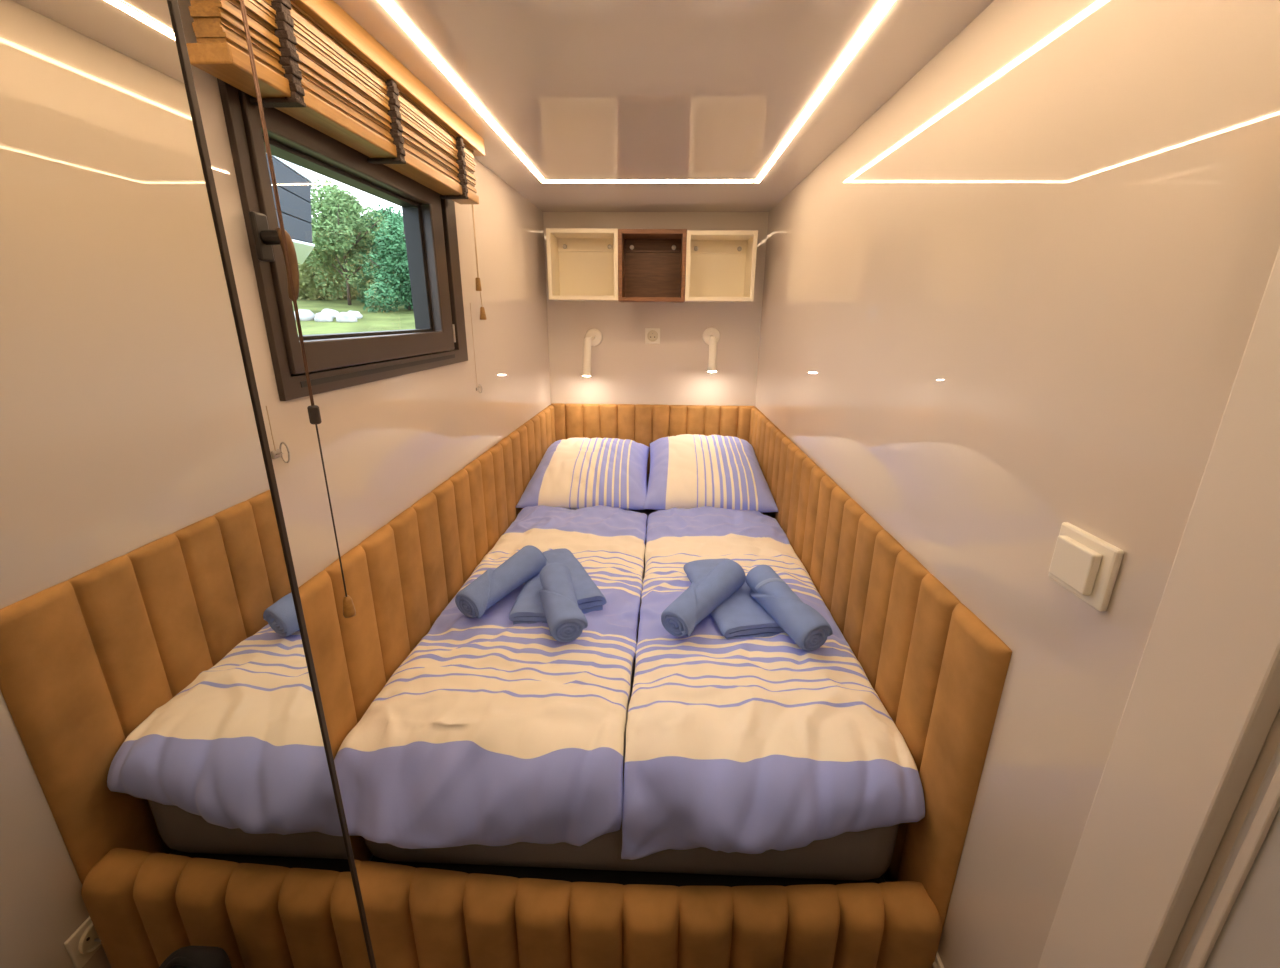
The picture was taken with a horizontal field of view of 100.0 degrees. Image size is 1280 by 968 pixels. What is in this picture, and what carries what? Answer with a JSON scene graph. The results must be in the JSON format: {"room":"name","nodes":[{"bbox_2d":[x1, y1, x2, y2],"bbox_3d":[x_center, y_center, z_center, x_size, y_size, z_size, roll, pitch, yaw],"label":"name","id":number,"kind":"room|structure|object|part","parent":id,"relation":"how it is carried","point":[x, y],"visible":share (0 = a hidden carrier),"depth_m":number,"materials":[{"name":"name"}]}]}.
{"room":"small bedroom","nodes":[
{"label":"small bedroom","id":0,"kind":"room"},
{"bbox_2d":[177,0,550,860],"bbox_3d":[-0.795,0.282,1.064,0.160,2.312,5.205,1,18,3],"label":"wall","id":1,"kind":"structure","parent":0,"point":[386,444],"depth_m":1.55,"materials":[{"name":"beige paint"}]},
{"bbox_2d":[266,406,289,462],"bbox_3d":[-0.697,-0.093,1.031,0.023,0.116,0.024,1,17,2],"label":"hook","id":2,"kind":"object","parent":1,"relation":"attached to","point":[276,453],"visible":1,"depth_m":1.04,"materials":[{"name":"silver metal"}]},
{"bbox_3d":[-0.704,-0.105,1.024,0.002,0.088,0.002,-9,20,-27],"label":"tension cord","id":3,"kind":"part","parent":2,"relation":"part of","materials":[{"name":"beige plastic"}]},
{"bbox_3d":[-0.706,-0.059,1.042,0.006,0.016,0.024,1,17,2],"label":"hook plate","id":4,"kind":"part","parent":2,"relation":"part of","materials":[{"name":"silver metal"}]},
{"bbox_2d":[217,78,467,400],"bbox_3d":[-0.702,-0.582,1.425,0.186,0.576,1.002,1,17,2],"label":"window","id":5,"kind":"structure","parent":1,"relation":"in","point":[335,361],"depth_m":1.21,"materials":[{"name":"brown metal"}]},
{"bbox_3d":[-0.639,-0.399,0.980,0.023,0.125,0.026,15,22,38],"label":"handle lever","id":6,"kind":"part","parent":5,"relation":"part of","materials":[{"name":"brown metal"}]},
{"bbox_2d":[186,0,486,617],"bbox_3d":[-0.612,-0.456,1.496,0.118,1.162,1.223,1,18,3],"label":"bamboo blind","id":7,"kind":"object","parent":5,"relation":"attached to","point":[310,61],"visible":1,"depth_m":1.04,"materials":[{"name":"brown wood"}]},
{"bbox_3d":[-0.598,-0.458,0.884,0.004,0.665,0.003,1,17,2],"label":"pull cord","id":8,"kind":"part","parent":7,"relation":"part of","materials":[{"name":"brown fabric"}]},
{"bbox_3d":[-0.598,-0.460,0.888,0.004,0.665,0.004,1,17,2],"label":"pull cord","id":9,"kind":"part","parent":7,"relation":"part of","materials":[{"name":"brown fabric"}]},
{"bbox_3d":[-0.602,0.058,1.049,0.003,0.370,0.003,1,17,2],"label":"pull cord","id":10,"kind":"part","parent":7,"relation":"part of","materials":[{"name":"black fabric"}]},
{"bbox_3d":[-0.611,-0.802,1.310,0.068,0.027,1.076,1,18,3],"label":"rail","id":11,"kind":"part","parent":7,"relation":"part of","materials":[{"name":"brown wood"}]},
{"bbox_3d":[-0.615,-0.973,1.286,0.110,0.050,1.133,1,18,3],"label":"head rail","id":12,"kind":"part","parent":7,"relation":"part of","materials":[{"name":"brown wood"}]},
{"bbox_3d":[-0.607,-0.898,1.970,0.003,0.280,0.003,1,17,2],"label":"pull cord","id":13,"kind":"part","parent":7,"relation":"part of","materials":[{"name":"brown fabric"}]},
{"bbox_3d":[-0.605,-0.854,1.997,0.007,0.380,0.007,1,17,2],"label":"pull cord","id":14,"kind":"part","parent":7,"relation":"part of","materials":[{"name":"brown fabric"}]},
{"bbox_2d":[470,304,481,392],"bbox_3d":[-0.631,-0.518,2.066,0.021,0.338,0.021,1,17,2],"label":"blind cord","id":15,"kind":"object","parent":1,"relation":"attached to","point":[477,388],"visible":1,"depth_m":2.08,"materials":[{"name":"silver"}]},
{"bbox_3d":[-0.637,-0.528,2.058,0.002,0.314,0.002,-9,20,-27],"label":"tension cord","id":16,"kind":"part","parent":15,"relation":"part of","materials":[{"name":"beige plastic"}]},
{"bbox_2d":[543,212,768,405],"bbox_3d":[0.080,-0.469,3.469,1.331,2.312,0.100,1,17,2],"label":"wall","id":17,"kind":"structure","parent":0,"point":[625,369],"depth_m":3.29,"materials":[{"name":"beige paint"}]},
{"bbox_2d":[546,228,617,300],"bbox_3d":[-0.311,-1.240,3.063,0.390,0.365,0.240,1,17,2],"label":"cube shelf","id":18,"kind":"object","parent":17,"relation":"attached to","point":[582,263],"visible":0.96,"depth_m":3.13,"materials":[{"name":"beige wood"}]},
{"bbox_3d":[-0.306,-1.392,3.126,0.346,0.070,0.012,1,17,2],"label":"hanging rail","id":19,"kind":"part","parent":18,"relation":"part of","materials":[{"name":"beige wood"}]},
{"bbox_3d":[-0.307,-1.275,3.173,0.346,0.321,0.007,1,17,2],"label":"panel","id":20,"kind":"part","parent":18,"relation":"part of","materials":[{"name":"beige wood"}]},
{"bbox_2d":[582,329,601,376],"bbox_3d":[-0.289,-0.791,3.227,0.110,0.273,0.194,1,17,2],"label":"reading lamp","id":21,"kind":"object","parent":17,"relation":"attached to","point":[593,337],"visible":1,"depth_m":3.18,"materials":[{"name":"beige metal"}]},
{"bbox_3d":[-0.283,-0.897,3.283,0.104,0.104,0.024,1,17,2],"label":"wall plate","id":22,"kind":"part","parent":21,"relation":"part of","materials":[{"name":"beige ceramic"}]},
{"bbox_2d":[618,229,686,302],"bbox_3d":[0.070,-1.229,3.051,0.371,0.368,0.240,1,17,2],"label":"cube shelf","id":23,"kind":"object","parent":17,"relation":"attached to","point":[651,262],"visible":1,"depth_m":3.12,"materials":[{"name":"brown wood"}]},
{"bbox_3d":[0.074,-1.382,3.114,0.327,0.070,0.012,1,17,2],"label":"hanging rail","id":24,"kind":"part","parent":23,"relation":"part of","materials":[{"name":"brown wood"}]},
{"bbox_3d":[0.074,-1.264,3.162,0.327,0.324,0.007,1,17,2],"label":"panel","id":25,"kind":"part","parent":23,"relation":"part of","materials":[{"name":"brown wood"}]},
{"bbox_2d":[645,328,659,343],"bbox_3d":[0.077,-0.901,3.268,0.092,0.092,0.023,1,17,2],"label":"wall socket","id":26,"kind":"object","parent":17,"relation":"attached to","point":[652,335],"visible":1,"depth_m":3.27,"materials":[{"name":"beige plastic"}]},
{"bbox_2d":[703,327,719,371],"bbox_3d":[0.428,-0.799,3.197,0.104,0.252,0.194,1,17,2],"label":"reading lamp","id":27,"kind":"object","parent":17,"relation":"attached to","point":[711,336],"visible":1,"depth_m":3.15,"materials":[{"name":"beige metal"}]},
{"bbox_3d":[0.432,-0.896,3.256,0.104,0.104,0.024,1,17,2],"label":"wall plate","id":28,"kind":"part","parent":27,"relation":"part of","materials":[{"name":"white metal"}]},
{"bbox_2d":[685,230,757,301],"bbox_3d":[0.445,-1.222,3.039,0.378,0.358,0.240,1,17,2],"label":"cube shelf","id":29,"kind":"object","parent":17,"relation":"attached to","point":[720,264],"visible":0.97,"depth_m":3.11,"materials":[{"name":"beige wood"}]},
{"bbox_3d":[0.449,-1.256,3.149,0.334,0.314,0.007,1,17,2],"label":"panel","id":30,"kind":"part","parent":29,"relation":"part of","materials":[{"name":"beige wood"}]},
{"bbox_3d":[0.449,-1.370,3.103,0.334,0.070,0.012,1,17,2],"label":"hanging rail","id":31,"kind":"part","parent":29,"relation":"part of","materials":[{"name":"beige wood"}]},
{"bbox_2d":[333,0,993,211],"bbox_3d":[-0.089,-0.841,0.630,1.750,0.100,5.300,1,17,2],"label":"ceiling","id":32,"kind":"structure","parent":0,"point":[585,90],"depth_m":1.35,"materials":[{"name":"beige paint"}]},
{"bbox_2d":[378,0,894,182],"bbox_3d":[-0.012,-0.882,0.937,0.962,0.004,3.015,1,17,2],"label":"recessed light","id":33,"kind":"object","parent":32,"relation":"in","point":[388,5],"visible":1,"depth_m":1.37,"materials":[{"name":"white plastic"}]},
{"bbox_2d":[755,0,1279,967],"bbox_3d":[0.689,0.308,1.014,0.100,2.312,5.200,1,17,2],"label":"wall","id":34,"kind":"structure","parent":0,"point":[1020,300],"depth_m":0.86,"materials":[{"name":"beige"}]},
{"bbox_2d":[933,952,943,967],"bbox_3d":[0.619,1.037,1.133,0.023,0.088,0.088,1,17,2],"label":"wall socket","id":35,"kind":"object","parent":34,"relation":"attached to","point":[937,963],"visible":0.25,"depth_m":1.12,"materials":[{"name":"beige plastic"}]},
{"bbox_2d":[1048,522,1123,611],"bbox_3d":[0.622,0.115,0.762,0.024,0.092,0.104,1,17,2],"label":"light switch","id":36,"kind":"object","parent":34,"relation":"attached to","point":[1083,563],"visible":1,"depth_m":0.74,"materials":[{"name":"beige plastic"}]},
{"bbox_2d":[1037,246,1279,967],"bbox_3d":[0.613,0.422,0.651,0.025,2.312,0.122,1,17,2],"label":"trim","id":37,"kind":"structure","parent":34,"relation":"attached to","point":[1202,706],"depth_m":0.58,"materials":[{"name":"beige"}]},
{"bbox_2d":[1178,743,1279,967],"bbox_3d":[0.606,0.617,0.185,0.015,2.200,0.868,1,17,2],"label":"door","id":38,"kind":"structure","parent":34,"relation":"in","point":[1238,926],"depth_m":0.55,"materials":[{"name":"grey"}]},
{"bbox_3d":[-0.106,1.460,1.355,1.750,0.100,5.300,1,17,2],"label":"floor","id":39,"kind":"structure","parent":0,"visible":0},
{"bbox_2d":[0,0,375,967],"bbox_3d":[-0.549,0.631,-0.035,0.440,2.310,1.314,1,17,2],"label":"mirror","id":40,"kind":"object","parent":39,"relation":"on","point":[170,795],"visible":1,"depth_m":0.33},
{"bbox_2d":[298,403,1011,967],"bbox_3d":[0.002,0.454,2.339,1.357,1.188,2.614,1,17,2],"label":"bed","id":41,"kind":"object","parent":39,"relation":"on","point":[938,671],"visible":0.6,"depth_m":1.17,"materials":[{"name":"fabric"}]},
{"bbox_3d":[-0.632,0.249,2.299,0.031,0.774,2.563,1,18,3],"label":"panel","id":42,"kind":"part","parent":41,"relation":"part of","materials":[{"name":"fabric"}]},
{"bbox_2d":[364,474,898,880],"bbox_3d":[0.006,0.430,2.374,1.279,0.316,2.441,1,17,2],"label":"mattress","id":43,"kind":"object","parent":41,"relation":"on","point":[866,854],"visible":0.24,"depth_m":1.23,"materials":[{"name":"grey fabric"}]},
{"bbox_2d":[334,505,646,848],"bbox_3d":[-0.318,0.447,1.888,0.679,0.244,1.660,1,17,2],"label":"duvet","id":44,"kind":"object","parent":43,"relation":"on","point":[492,730],"visible":0.82,"depth_m":1.24,"materials":[{"name":"fabric"}]},
{"bbox_2d":[455,545,545,617],"bbox_3d":[-0.446,0.309,1.736,0.119,0.132,0.318,10,20,29],"label":"rolled towel","id":45,"kind":"object","parent":44,"relation":"on","point":[492,586],"visible":1,"depth_m":1.69,"materials":[{"name":"blue fabric"}]},
{"bbox_2d":[509,560,548,624],"bbox_3d":[-0.305,0.350,1.768,0.169,0.062,0.347,1,17,2],"label":"folded towel","id":46,"kind":"object","parent":44,"relation":"on","point":[528,607],"visible":0.32,"depth_m":1.63,"materials":[{"name":"blue fabric"}]},
{"bbox_2d":[538,563,587,641],"bbox_3d":[-0.242,0.349,1.616,0.112,0.129,0.289,-5,18,-18],"label":"rolled towel","id":47,"kind":"object","parent":44,"relation":"on","point":[566,622],"visible":1,"depth_m":1.54,"materials":[{"name":"blue fabric"}]},
{"bbox_2d":[542,548,605,613],"bbox_3d":[-0.242,0.324,1.841,0.135,0.068,0.381,-7,19,-23],"label":"folded towel","id":48,"kind":"object","parent":44,"relation":"on","point":[589,597],"visible":0.61,"depth_m":1.76,"materials":[{"name":"blue fabric"}]},
{"bbox_2d":[516,438,649,509],"bbox_3d":[-0.270,-0.089,3.004,0.673,0.246,0.929,1,17,2],"label":"pillow","id":49,"kind":"object","parent":43,"relation":"on","point":[573,473],"visible":0.95,"depth_m":2.71,"materials":[{"name":"fabric"}]},
{"bbox_2d":[643,434,778,511],"bbox_3d":[0.363,-0.093,2.978,0.669,0.269,0.944,1,17,2],"label":"pillow","id":50,"kind":"object","parent":43,"relation":"on","point":[688,471],"visible":0.9,"depth_m":2.67,"materials":[{"name":"fabric"}]},
{"bbox_2d":[621,506,924,859],"bbox_3d":[0.318,0.473,1.866,0.662,0.282,1.665,1,17,2],"label":"duvet","id":51,"kind":"object","parent":43,"relation":"on","point":[755,745],"visible":0.8,"depth_m":1.23,"materials":[{"name":"fabric"}]},
{"bbox_2d":[661,560,745,636],"bbox_3d":[0.197,0.342,1.643,0.114,0.131,0.333,14,22,37],"label":"rolled towel","id":52,"kind":"object","parent":51,"relation":"on","point":[680,618],"visible":1,"depth_m":1.59,"materials":[{"name":"blue fabric"}]},
{"bbox_2d":[684,558,783,639],"bbox_3d":[0.293,0.361,1.751,0.203,0.064,0.426,-3,18,-11],"label":"folded towel","id":53,"kind":"object","parent":51,"relation":"on","point":[740,615],"visible":0.54,"depth_m":1.60,"materials":[{"name":"blue fabric"}]},
{"bbox_2d":[746,565,832,650],"bbox_3d":[0.429,0.360,1.599,0.114,0.134,0.314,-6,19,-21],"label":"rolled towel","id":54,"kind":"object","parent":51,"relation":"on","point":[802,623],"visible":1,"depth_m":1.53,"materials":[{"name":"blue fabric"}]},
{"bbox_3d":[0.075,-0.138,3.504,1.291,0.758,0.031,1,17,2],"label":"headboard","id":55,"kind":"part","parent":41,"relation":"part of","materials":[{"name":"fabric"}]},
{"bbox_3d":[0.661,0.270,2.255,0.040,0.778,2.562,1,17,2],"label":"panel","id":56,"kind":"part","parent":41,"relation":"part of","materials":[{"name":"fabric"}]},
{"label":"outside","id":57,"kind":"structure","parent":0,"visible":0},
{"bbox_2d":[292,264,415,334],"bbox_3d":[-20.261,-8.487,20.151,40.038,7.664,58.067,1,17,2],"label":"ground","id":58,"kind":"structure","parent":57,"point":[402,319],"depth_m":8.58,"materials":[{"name":"green plant"}]},
{"bbox_2d":[266,153,314,263],"bbox_3d":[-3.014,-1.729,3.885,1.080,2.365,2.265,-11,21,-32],"label":"house","id":59,"kind":"structure","parent":58,"relation":"on","point":[294,183],"depth_m":3.22,"materials":[{"name":"grey"}]},
{"bbox_3d":[-3.009,-2.424,3.666,1.080,0.907,2.265,-11,21,-32],"label":"roof edge trim","id":60,"kind":"part","parent":59,"relation":"part of","materials":[{"name":"white paint"}]},
{"bbox_3d":[-3.040,-1.788,3.868,1.036,0.274,2.234,-11,21,-32],"label":"roof edge trim","id":61,"kind":"part","parent":59,"relation":"part of","materials":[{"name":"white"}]},
{"bbox_2d":[294,309,314,320],"bbox_3d":[-5.150,-2.558,8.214,0.326,0.224,0.287,1,17,2],"label":"rock","id":62,"kind":"object","parent":58,"relation":"on","point":[304,315],"visible":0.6,"depth_m":8.12,"materials":[{"name":"white stone"}]},
{"bbox_2d":[314,312,332,321],"bbox_3d":[-4.801,-2.514,8.153,0.268,0.188,0.221,1,17,2],"label":"rock","id":63,"kind":"object","parent":58,"relation":"on","point":[322,316],"visible":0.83,"depth_m":8.07,"materials":[{"name":"white stone"}]},
{"bbox_2d":[321,309,338,318],"bbox_3d":[-4.927,-2.687,8.528,0.314,0.189,0.253,1,17,2],"label":"rock","id":64,"kind":"object","parent":58,"relation":"on","point":[333,313],"visible":0.36,"depth_m":8.45,"materials":[{"name":"white stone"}]},
{"bbox_2d":[298,219,364,299],"bbox_3d":[-6.570,-4.531,11.040,1.855,1.763,1.992,-14,22,-38],"label":"leafy tree","id":65,"kind":"object","parent":58,"relation":"on","point":[306,285],"visible":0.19,"depth_m":10.91,"materials":[{"name":"green plant"}]},
{"bbox_2d":[335,312,356,321],"bbox_3d":[-4.482,-2.524,8.189,0.312,0.194,0.250,1,17,2],"label":"rock","id":66,"kind":"object","parent":58,"relation":"on","point":[343,316],"visible":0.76,"depth_m":8.11,"materials":[{"name":"white stone"}]},
{"bbox_2d":[305,177,399,304],"bbox_3d":[-5.570,-4.449,10.019,1.627,2.214,1.630,14,22,36],"label":"leafy tree","id":67,"kind":"object","parent":58,"relation":"on","point":[344,216],"visible":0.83,"depth_m":9.66,"materials":[{"name":"green plant"}]},
{"bbox_2d":[348,310,362,318],"bbox_3d":[-4.566,-2.681,8.566,0.260,0.170,0.201,1,17,2],"label":"rock","id":68,"kind":"object","parent":58,"relation":"on","point":[357,314],"visible":0.48,"depth_m":8.51,"materials":[{"name":"white stone"}]},
{"bbox_2d":[347,203,406,303],"bbox_3d":[-5.087,-4.476,10.779,1.429,2.082,1.648,-8,19,-24],"label":"leafy tree","id":69,"kind":"object","parent":58,"relation":"on","point":[385,213],"visible":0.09,"depth_m":10.29,"materials":[{"name":"green plant"}]},
{"bbox_2d":[361,212,412,312],"bbox_3d":[-4.165,-3.881,9.610,1.604,1.816,1.496,1,17,2],"label":"leafy tree","id":70,"kind":"object","parent":58,"relation":"on","point":[394,242],"visible":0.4,"depth_m":9.33,"materials":[{"name":"green plant"}]}
]}

